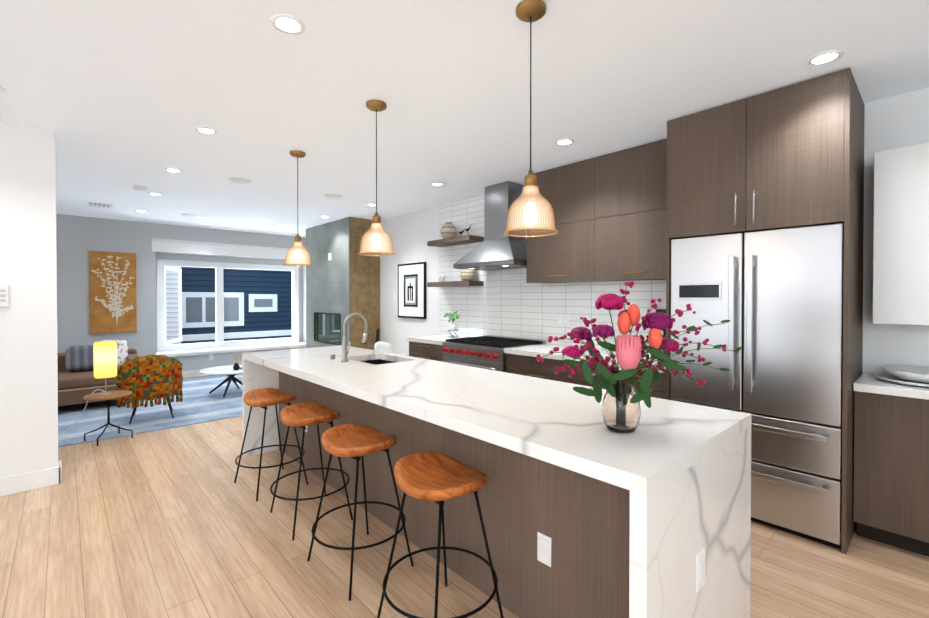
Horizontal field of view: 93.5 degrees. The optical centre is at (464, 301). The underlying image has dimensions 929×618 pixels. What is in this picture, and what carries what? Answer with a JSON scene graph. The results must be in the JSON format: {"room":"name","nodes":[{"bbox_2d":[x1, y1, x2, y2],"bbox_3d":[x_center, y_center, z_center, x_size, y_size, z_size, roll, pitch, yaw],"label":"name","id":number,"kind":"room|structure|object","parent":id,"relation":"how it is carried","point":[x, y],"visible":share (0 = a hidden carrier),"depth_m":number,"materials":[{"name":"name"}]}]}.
{"room":"kitchen and living room","nodes":[
{"label":"kitchen and living room","id":0,"kind":"room"},
{"bbox_2d":[0,120,57,477],"bbox_3d":[-4.309,0.052,2.293,3.170,2.680,0.150,0,1,-43],"label":"wall","id":1,"kind":"structure","parent":0,"point":[28,374],"depth_m":3.21,"materials":[{"name":"white paint"}]},
{"bbox_2d":[0,285,8,306],"bbox_3d":[-3.389,-0.042,3.013,0.340,0.155,0.030,0,1,-43],"label":"intercom","id":2,"kind":"object","parent":1,"relation":"attached to","point":[4,295],"visible":1,"depth_m":3.10,"materials":[{"name":"white plastic"}]},
{"bbox_2d":[0,464,61,495],"bbox_3d":[-4.241,1.328,2.252,3.178,0.130,0.018,0,1,-43],"label":"baseboard","id":3,"kind":"structure","parent":1,"relation":"attached to","point":[17,483],"depth_m":3.21,"materials":[{"name":"white"}]},
{"bbox_2d":[56,214,305,370],"bbox_3d":[-6.041,0.008,7.051,7.060,2.680,0.500,0,1,-43],"label":"wall","id":4,"kind":"structure","parent":0,"point":[78,238],"depth_m":7.26,"materials":[{"name":"grey paint"}]},
{"bbox_2d":[89,251,136,333],"bbox_3d":[-5.653,-0.152,7.034,0.590,1.300,0.046,0,1,-43],"label":"art panel","id":5,"kind":"object","parent":4,"relation":"attached to","point":[112,294],"visible":1,"depth_m":7.01,"materials":[{"name":"orange wood"}]},
{"bbox_2d":[182,369,206,377],"bbox_3d":[-5.860,1.290,6.873,7.050,0.120,0.023,0,1,-43],"label":"baseboard","id":6,"kind":"structure","parent":4,"relation":"attached to","point":[191,373],"depth_m":7.79,"materials":[{"name":"white"}]},
{"bbox_2d":[209,354,213,359],"bbox_3d":[-4.641,1.012,8.001,0.075,0.115,0.008,0,1,-43],"label":"outlet","id":7,"kind":"object","parent":4,"relation":"attached to","point":[211,356],"visible":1,"depth_m":8.00,"materials":[{"name":"white plastic"}]},
{"bbox_2d":[151,238,288,258],"bbox_3d":[-4.271,-0.974,8.299,2.748,0.220,0.045,0,1,-43],"label":"trim","id":8,"kind":"structure","parent":4,"relation":"attached to","point":[181,246],"depth_m":8.01,"materials":[{"name":"white wood"}]},
{"bbox_2d":[156,259,298,351],"bbox_3d":[-4.810,0.056,8.918,2.540,1.650,0.833,0,1,-43],"label":"window","id":9,"kind":"structure","parent":4,"relation":"in","point":[161,269],"depth_m":8.44,"materials":[{"name":"white"}]},
{"bbox_2d":[156,342,305,356],"bbox_3d":[-4.387,0.915,8.488,2.688,0.060,0.435,0,1,-43],"label":"window sill","id":10,"kind":"structure","parent":4,"relation":"attached to","point":[226,349],"depth_m":8.29,"materials":[{"name":"white"}]},
{"bbox_2d":[306,217,379,349],"bbox_3d":[-2.157,0.003,7.625,0.564,2.680,1.650,0,1,-43],"label":"fireplace column","id":11,"kind":"structure","parent":0,"point":[342,284],"depth_m":7.14,"materials":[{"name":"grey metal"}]},
{"bbox_2d":[0,375,928,617],"bbox_3d":[-1.899,1.440,2.551,7.350,0.100,12.750,0,1,-43],"label":"floor","id":12,"kind":"structure","parent":0,"point":[176,522],"depth_m":2.40,"materials":[{"name":"brown wood"}]},
{"bbox_2d":[58,374,242,446],"bbox_3d":[-4.453,1.355,5.772,4.250,0.010,3.250,0,1,-43],"label":"rug","id":13,"kind":"object","parent":12,"relation":"on","point":[199,403],"visible":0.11,"depth_m":5.30,"materials":[{"name":"fabric"}]},
{"bbox_2d":[57,340,139,406],"bbox_3d":[-5.605,0.945,5.248,2.750,0.817,1.056,0,1,-43],"label":"sofa","id":14,"kind":"object","parent":13,"relation":"on","point":[77,381],"visible":0.31,"depth_m":5.67,"materials":[{"name":"brown leather"}]},
{"bbox_2d":[83,390,132,445],"bbox_3d":[-3.523,1.138,4.322,0.380,0.449,0.380,0,1,-43],"label":"side table","id":15,"kind":"object","parent":13,"relation":"on","point":[117,394],"visible":0.92,"depth_m":4.30,"materials":[{"name":"brown wood"}]},
{"bbox_2d":[59,341,116,433],"bbox_3d":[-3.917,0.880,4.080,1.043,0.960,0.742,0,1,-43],"label":"table lamp","id":16,"kind":"object","parent":15,"relation":"on","point":[105,359],"visible":0.94,"depth_m":4.26,"materials":[{"name":"yellow metal"}]},
{"bbox_2d":[116,354,182,423],"bbox_3d":[-3.639,0.968,5.057,0.654,0.767,0.675,0,1,-43],"label":"armchair","id":17,"kind":"object","parent":13,"relation":"on","point":[150,377],"visible":0.94,"depth_m":4.81,"materials":[{"name":"multicoloured fabric"}]},
{"bbox_2d":[199,365,241,396],"bbox_3d":[-3.421,1.162,6.413,0.810,0.355,0.810,0,1,-43],"label":"coffee table","id":18,"kind":"object","parent":13,"relation":"on","point":[229,371],"visible":0.73,"depth_m":6.36,"materials":[{"name":"white"}]},
{"bbox_2d":[233,355,241,369],"bbox_3d":[-3.207,0.873,6.368,0.220,0.220,0.288,0,1,30],"label":"decor","id":19,"kind":"object","parent":18,"relation":"on","point":[236,366],"visible":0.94,"depth_m":6.28,"materials":[{"name":"grey"}]},
{"bbox_2d":[234,388,307,500],"bbox_3d":[-1.470,1.036,3.315,0.486,0.697,0.486,0,1,-43],"label":"bar stool","id":20,"kind":"object","parent":12,"relation":"on","point":[263,398],"visible":0.92,"depth_m":3.29,"materials":[{"name":"brown wood"}]},
{"bbox_2d":[270,402,352,539],"bbox_3d":[-0.996,1.040,2.828,0.486,0.697,0.486,0,1,-43],"label":"bar stool","id":21,"kind":"object","parent":12,"relation":"on","point":[302,415],"visible":0.96,"depth_m":2.78,"materials":[{"name":"brown wood"}]},
{"bbox_2d":[307,423,413,600],"bbox_3d":[-0.557,1.045,2.321,0.486,0.697,0.486,0,1,-43],"label":"bar stool","id":22,"kind":"object","parent":12,"relation":"on","point":[355,441],"visible":1,"depth_m":2.29,"materials":[{"name":"brown wood"}]},
{"bbox_2d":[376,321,379,341],"bbox_3d":[-1.372,0.841,6.961,0.205,1.066,0.383,0,1,-43],"label":"guitar","id":23,"kind":"object","parent":12,"relation":"on","point":[377,331],"visible":0.17,"depth_m":7.08,"materials":[{"name":"brown wood"}]},
{"bbox_2d":[374,341,392,352],"bbox_3d":[-0.936,0.946,5.736,0.467,0.832,0.444,0,1,27],"label":"chair","id":24,"kind":"object","parent":12,"relation":"on","point":[382,346],"visible":0.15,"depth_m":5.89,"materials":[{"name":"white plastic"}]},
{"bbox_2d":[409,342,443,361],"bbox_3d":[-0.219,0.926,5.451,0.655,0.875,0.708,0,1,-43],"label":"base cabinet","id":25,"kind":"object","parent":12,"relation":"on","point":[424,350],"depth_m":5.22,"materials":[{"name":"brown wood"}]},
{"bbox_2d":[407,334,470,345],"bbox_3d":[-0.231,0.466,5.436,0.682,0.045,0.708,0,1,-43],"label":"countertop","id":26,"kind":"structure","parent":25,"relation":"on","point":[436,340],"depth_m":5.30,"materials":[{"name":"white stone"}]},
{"bbox_2d":[444,311,458,337],"bbox_3d":[-0.157,0.278,5.474,0.183,0.328,0.238,0,1,-43],"label":"plant","id":27,"kind":"object","parent":26,"relation":"on","point":[453,326],"visible":1,"depth_m":5.43,"materials":[{"name":"green plant"}]},
{"bbox_2d":[377,451,503,617],"bbox_3d":[-0.102,1.049,1.856,0.486,0.697,0.486,0,1,-43],"label":"bar stool","id":28,"kind":"object","parent":12,"relation":"on","point":[438,478],"visible":1,"depth_m":1.81,"materials":[{"name":"brown wood"}]},
{"bbox_2d":[442,335,545,371],"bbox_3d":[0.295,0.891,4.815,0.745,0.955,0.916,0,1,-43],"label":"range","id":29,"kind":"object","parent":12,"relation":"on","point":[485,351],"visible":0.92,"depth_m":4.61,"materials":[{"name":"silver metal"}]},
{"bbox_2d":[242,357,750,617],"bbox_3d":[-0.378,0.952,2.880,0.980,0.870,3.678,0,1,-43],"label":"kitchen island","id":30,"kind":"object","parent":12,"relation":"on","point":[586,512],"depth_m":1.80,"materials":[{"name":"stone"}]},
{"bbox_2d":[242,345,750,492],"bbox_3d":[-0.381,0.492,2.879,0.980,0.050,3.670,0,1,-43],"label":"island countertop","id":31,"kind":"structure","parent":30,"relation":"on","point":[544,417],"depth_m":1.90,"materials":[{"name":"white stone"}]},
{"bbox_2d":[341,313,367,361],"bbox_3d":[-0.845,0.273,3.405,0.229,0.375,0.100,0,1,-43],"label":"faucet","id":32,"kind":"object","parent":31,"relation":"on","point":[345,351],"visible":1,"depth_m":3.36,"materials":[{"name":"silver metal"}]},
{"bbox_2d":[362,357,389,364],"bbox_3d":[-0.703,0.620,3.548,0.394,0.242,0.574,0,1,-43],"label":"sink","id":33,"kind":"object","parent":31,"relation":"in","point":[373,360],"depth_m":3.82,"materials":[{"name":"silver metal"}]},
{"bbox_2d":[536,281,741,432],"bbox_3d":[0.629,0.201,1.602,0.532,0.554,0.548,0,1,-43],"label":"vase","id":34,"kind":"object","parent":31,"relation":"on","point":[621,407],"visible":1,"depth_m":1.57,"materials":[{"name":"clear glass"}]},
{"bbox_2d":[506,354,574,383],"bbox_3d":[0.909,0.937,4.224,0.655,0.875,0.778,0,1,-43],"label":"base cabinet","id":35,"kind":"object","parent":12,"relation":"on","point":[521,360],"depth_m":3.99,"materials":[{"name":"brown wood"}]},
{"bbox_2d":[504,343,665,373],"bbox_3d":[1.160,0.480,3.923,0.682,0.045,1.556,0,1,-43],"label":"countertop","id":36,"kind":"structure","parent":35,"relation":"on","point":[543,349],"depth_m":4.02,"materials":[{"name":"white stone"}]},
{"bbox_2d":[656,309,665,353],"bbox_3d":[1.703,0.260,3.549,0.242,0.400,0.200,0,1,-43],"label":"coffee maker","id":37,"kind":"object","parent":36,"relation":"on","point":[662,311],"visible":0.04,"depth_m":3.52,"materials":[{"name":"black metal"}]},
{"bbox_2d":[575,366,665,398],"bbox_3d":[1.436,0.942,3.652,0.655,0.875,0.778,0,1,-43],"label":"base cabinet","id":38,"kind":"object","parent":12,"relation":"on","point":[659,390],"depth_m":3.23,"materials":[{"name":"brown wood"}]},
{"bbox_2d":[670,223,843,547],"bbox_3d":[1.998,0.472,2.967,0.727,1.828,0.930,0,1,-43],"label":"refrigerator","id":39,"kind":"object","parent":12,"relation":"on","point":[775,296],"visible":0.69,"depth_m":2.63,"materials":[{"name":"grey metal"}]},
{"bbox_2d":[666,68,864,553],"bbox_3d":[2.008,0.052,2.972,0.720,2.668,0.980,0,1,-43],"label":"tall cabinet","id":40,"kind":"object","parent":12,"relation":"on","point":[791,156],"visible":0.88,"depth_m":2.63,"materials":[{"name":"brown wood"}]},
{"bbox_2d":[853,393,928,556],"bbox_3d":[2.752,0.954,2.368,0.455,0.875,0.920,0,1,-43],"label":"base cabinet","id":41,"kind":"object","parent":12,"relation":"on","point":[891,463],"depth_m":2.44,"materials":[{"name":"brown wood"}]},
{"bbox_2d":[853,373,928,400],"bbox_3d":[3.310,0.500,1.732,0.482,0.045,2.606,0,1,-43],"label":"countertop","id":42,"kind":"structure","parent":41,"relation":"on","point":[867,383],"depth_m":2.45,"materials":[{"name":"white stone"}]},
{"bbox_2d":[875,366,928,386],"bbox_3d":[2.658,0.432,2.513,0.430,0.074,0.430,0,1,-43],"label":"plate stack","id":43,"kind":"object","parent":42,"relation":"on","point":[913,375],"visible":1,"depth_m":2.54,"materials":[{"name":"white ceramic"}]},
{"bbox_2d":[0,0,928,237],"bbox_3d":[-1.899,-1.340,2.525,7.350,0.100,12.750,0,1,-43],"label":"ceiling","id":44,"kind":"structure","parent":0,"point":[121,98],"depth_m":2.59,"materials":[{"name":"white paint"}]},
{"bbox_2d":[88,202,112,207],"bbox_3d":[-4.955,-1.316,5.938,0.250,0.012,0.250,0,1,-43],"label":"ceiling vent","id":45,"kind":"object","parent":44,"relation":"in","point":[100,204],"visible":1,"depth_m":5.92,"materials":[{"name":"white plastic"}]},
{"bbox_2d":[133,185,146,190],"bbox_3d":[-3.700,-1.296,4.979,0.130,0.036,0.130,0,1,-43],"label":"smoke detector","id":46,"kind":"object","parent":44,"relation":"attached to","point":[139,188],"visible":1,"depth_m":4.94,"materials":[{"name":"white plastic"}]},
{"bbox_2d":[148,192,161,195],"bbox_3d":[-3.770,-1.313,5.322,0.150,0.008,0.150,0,1,-43],"label":"recessed light","id":47,"kind":"object","parent":44,"relation":"in","point":[156,194],"visible":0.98,"depth_m":5.33,"materials":[{"name":"white plastic"}]},
{"bbox_2d":[164,168,182,172],"bbox_3d":[-2.885,-1.303,4.330,0.150,0.008,0.150,0,1,-43],"label":"recessed light","id":48,"kind":"object","parent":44,"relation":"in","point":[173,170],"visible":1,"depth_m":4.33,"materials":[{"name":"white plastic"}]},
{"bbox_2d":[181,214,197,216],"bbox_3d":[-4.195,-1.325,6.670,0.220,0.008,0.220,0,1,-43],"label":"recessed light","id":49,"kind":"object","parent":44,"relation":"attached to","point":[192,215],"visible":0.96,"depth_m":6.67,"materials":[{"name":"white plastic"}]},
{"bbox_2d":[195,126,217,133],"bbox_3d":[-1.951,-1.294,3.300,0.150,0.008,0.150,0,1,-43],"label":"recessed light","id":50,"kind":"object","parent":44,"relation":"in","point":[204,130],"visible":1,"depth_m":3.29,"materials":[{"name":"white plastic"}]},
{"bbox_2d":[229,178,251,182],"bbox_3d":[-2.416,-1.306,4.706,0.220,0.008,0.220,0,1,-43],"label":"ceiling speaker","id":51,"kind":"object","parent":44,"relation":"attached to","point":[240,180],"visible":0.98,"depth_m":4.68,"materials":[{"name":"white plastic"}]},
{"bbox_2d":[270,14,304,34],"bbox_3d":[-0.816,-1.282,2.020,0.150,0.008,0.150,0,1,-43],"label":"recessed light","id":52,"kind":"object","parent":44,"relation":"in","point":[288,24],"visible":1,"depth_m":2.02,"materials":[{"name":"white plastic"}]},
{"bbox_2d":[283,150,312,265],"bbox_3d":[-1.456,-0.810,3.814,0.240,0.982,0.240,0,1,-43],"label":"pendant light","id":53,"kind":"object","parent":44,"relation":"hanging from","point":[297,253],"visible":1,"depth_m":3.76,"materials":[{"name":"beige glass"}]},
{"bbox_2d":[324,194,342,197],"bbox_3d":[-1.628,-1.313,5.430,0.220,0.008,0.220,0,1,-43],"label":"ceiling speaker","id":54,"kind":"object","parent":44,"relation":"attached to","point":[333,196],"visible":1,"depth_m":5.42,"materials":[{"name":"white plastic"}]},
{"bbox_2d":[358,99,394,255],"bbox_3d":[-0.576,-0.801,2.857,0.240,0.982,0.240,0,1,-43],"label":"pendant light","id":55,"kind":"object","parent":44,"relation":"hanging from","point":[376,239],"visible":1,"depth_m":2.80,"materials":[{"name":"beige glass"}]},
{"bbox_2d":[431,182,443,185],"bbox_3d":[-0.301,-1.308,4.858,0.150,0.008,0.150,0,1,-43],"label":"recessed light","id":56,"kind":"object","parent":44,"relation":"in","point":[437,184],"visible":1,"depth_m":4.85,"materials":[{"name":"white plastic"}]},
{"bbox_2d":[503,0,557,236],"bbox_3d":[0.290,-0.793,1.915,0.240,0.982,0.240,0,1,-43],"label":"pendant light","id":57,"kind":"object","parent":44,"relation":"hanging from","point":[530,212],"visible":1,"depth_m":1.86,"materials":[{"name":"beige glass"}]},
{"bbox_2d":[555,138,573,145],"bbox_3d":[0.812,-1.296,3.544,0.150,0.008,0.150,0,1,-43],"label":"recessed light","id":58,"kind":"object","parent":44,"relation":"in","point":[565,141],"visible":1,"depth_m":3.53,"materials":[{"name":"white plastic"}]},
{"bbox_2d":[807,50,842,65],"bbox_3d":[1.899,-1.285,2.303,0.150,0.008,0.150,0,1,-43],"label":"recessed light","id":59,"kind":"object","parent":44,"relation":"in","point":[825,57],"visible":1,"depth_m":2.29,"materials":[{"name":"white plastic"}]},
{"bbox_2d":[302,88,928,374],"bbox_3d":[0.755,0.027,4.978,0.140,2.680,12.750,0,1,-43],"label":"wall","id":60,"kind":"structure","parent":0,"point":[902,120],"depth_m":2.84,"materials":[{"name":"white paint"}]},
{"bbox_2d":[398,262,426,318],"bbox_3d":[-0.795,-0.167,6.526,0.040,0.820,0.690,0,1,-43],"label":"picture frame","id":61,"kind":"object","parent":60,"relation":"attached to","point":[412,290],"visible":1,"depth_m":6.47,"materials":[{"name":"black"}]},
{"bbox_2d":[427,235,483,246],"bbox_3d":[-0.131,-0.779,5.630,0.249,0.060,0.820,0,1,-43],"label":"floating shelf","id":62,"kind":"object","parent":60,"relation":"attached to","point":[460,240],"visible":0.92,"depth_m":5.50,"materials":[{"name":"brown wood"}]},
{"bbox_2d":[440,222,456,238],"bbox_3d":[-0.208,-0.923,5.707,0.220,0.225,0.220,0,1,-43],"label":"vase","id":63,"kind":"object","parent":62,"relation":"on","point":[448,230],"visible":0.85,"depth_m":5.63,"materials":[{"name":"ceramic"}]},
{"bbox_2d":[427,281,483,286],"bbox_3d":[-0.131,-0.229,5.635,0.249,0.060,0.820,0,1,-43],"label":"floating shelf","id":64,"kind":"object","parent":60,"relation":"attached to","point":[455,284],"visible":1,"depth_m":5.46,"materials":[{"name":"brown wood"}]},
{"bbox_2d":[438,275,445,281],"bbox_3d":[-0.301,-0.313,5.812,0.070,0.103,0.126,0,1,-43],"label":"coral","id":65,"kind":"object","parent":64,"relation":"on","point":[441,278],"visible":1,"depth_m":5.78,"materials":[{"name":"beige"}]},
{"bbox_2d":[460,269,475,280],"bbox_3d":[0.042,-0.355,5.440,0.196,0.195,0.196,0,1,-43],"label":"vase","id":66,"kind":"object","parent":64,"relation":"on","point":[467,275],"visible":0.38,"depth_m":5.36,"materials":[{"name":"ceramic"}]},
{"bbox_2d":[453,181,525,270],"bbox_3d":[0.375,-0.842,4.872,0.528,0.930,0.916,0,1,-43],"label":"range hood","id":67,"kind":"object","parent":60,"relation":"attached to","point":[496,249],"visible":0.9,"depth_m":4.79,"materials":[{"name":"silver metal"}]},
{"bbox_2d":[439,195,665,351],"bbox_3d":[0.794,-0.431,4.821,0.010,1.760,3.388,0,1,-43],"label":"backsplash","id":68,"kind":"structure","parent":60,"relation":"attached to","point":[508,303],"depth_m":5.04,"materials":[{"name":"tile"}]},
{"bbox_2d":[558,314,568,325],"bbox_3d":[1.031,0.186,4.554,0.008,0.120,0.130,0,1,-43],"label":"outlet","id":69,"kind":"object","parent":68,"relation":"attached to","point":[563,319],"visible":1,"depth_m":4.55,"materials":[{"name":"white plastic"}]},
{"bbox_2d":[526,158,593,282],"bbox_3d":[1.022,-0.745,4.309,0.338,1.098,0.777,0,1,-43],"label":"upper cabinet","id":70,"kind":"object","parent":60,"relation":"attached to","point":[566,256],"depth_m":4.12,"materials":[{"name":"brown wood"}]},
{"bbox_2d":[594,138,666,281],"bbox_3d":[1.547,-0.740,3.737,0.338,1.098,0.775,0,1,-43],"label":"upper cabinet","id":71,"kind":"object","parent":60,"relation":"attached to","point":[610,211],"depth_m":3.65,"materials":[{"name":"brown wood"}]},
{"bbox_2d":[873,142,928,324],"bbox_3d":[3.400,-0.373,1.762,0.305,1.020,2.540,0,1,-43],"label":"upper cabinet","id":72,"kind":"object","parent":60,"relation":"attached to","point":[901,244],"visible":1,"depth_m":2.50,"materials":[{"name":"white paint"}]},
{"label":"outside","id":73,"kind":"structure","parent":0,"visible":0},
{"bbox_3d":[-6.624,4.422,9.898,16.000,0.200,4.380,0,1,-43],"label":"ground","id":74,"kind":"structure","parent":73,"visible":0},
{"bbox_2d":[166,266,180,344],"bbox_3d":[-8.303,-0.654,7.274,6.040,10.000,0.300,0,1,-43],"label":"house","id":75,"kind":"structure","parent":74,"relation":"on","point":[172,313],"depth_m":9.11,"materials":[{"name":"white"}]},
{"bbox_2d":[181,267,291,343],"bbox_3d":[-5.366,-0.693,11.437,10.000,10.000,0.345,0,1,-43],"label":"house","id":76,"kind":"structure","parent":74,"relation":"on","point":[257,304],"depth_m":10.97,"materials":[{"name":"blue"}]}
]}

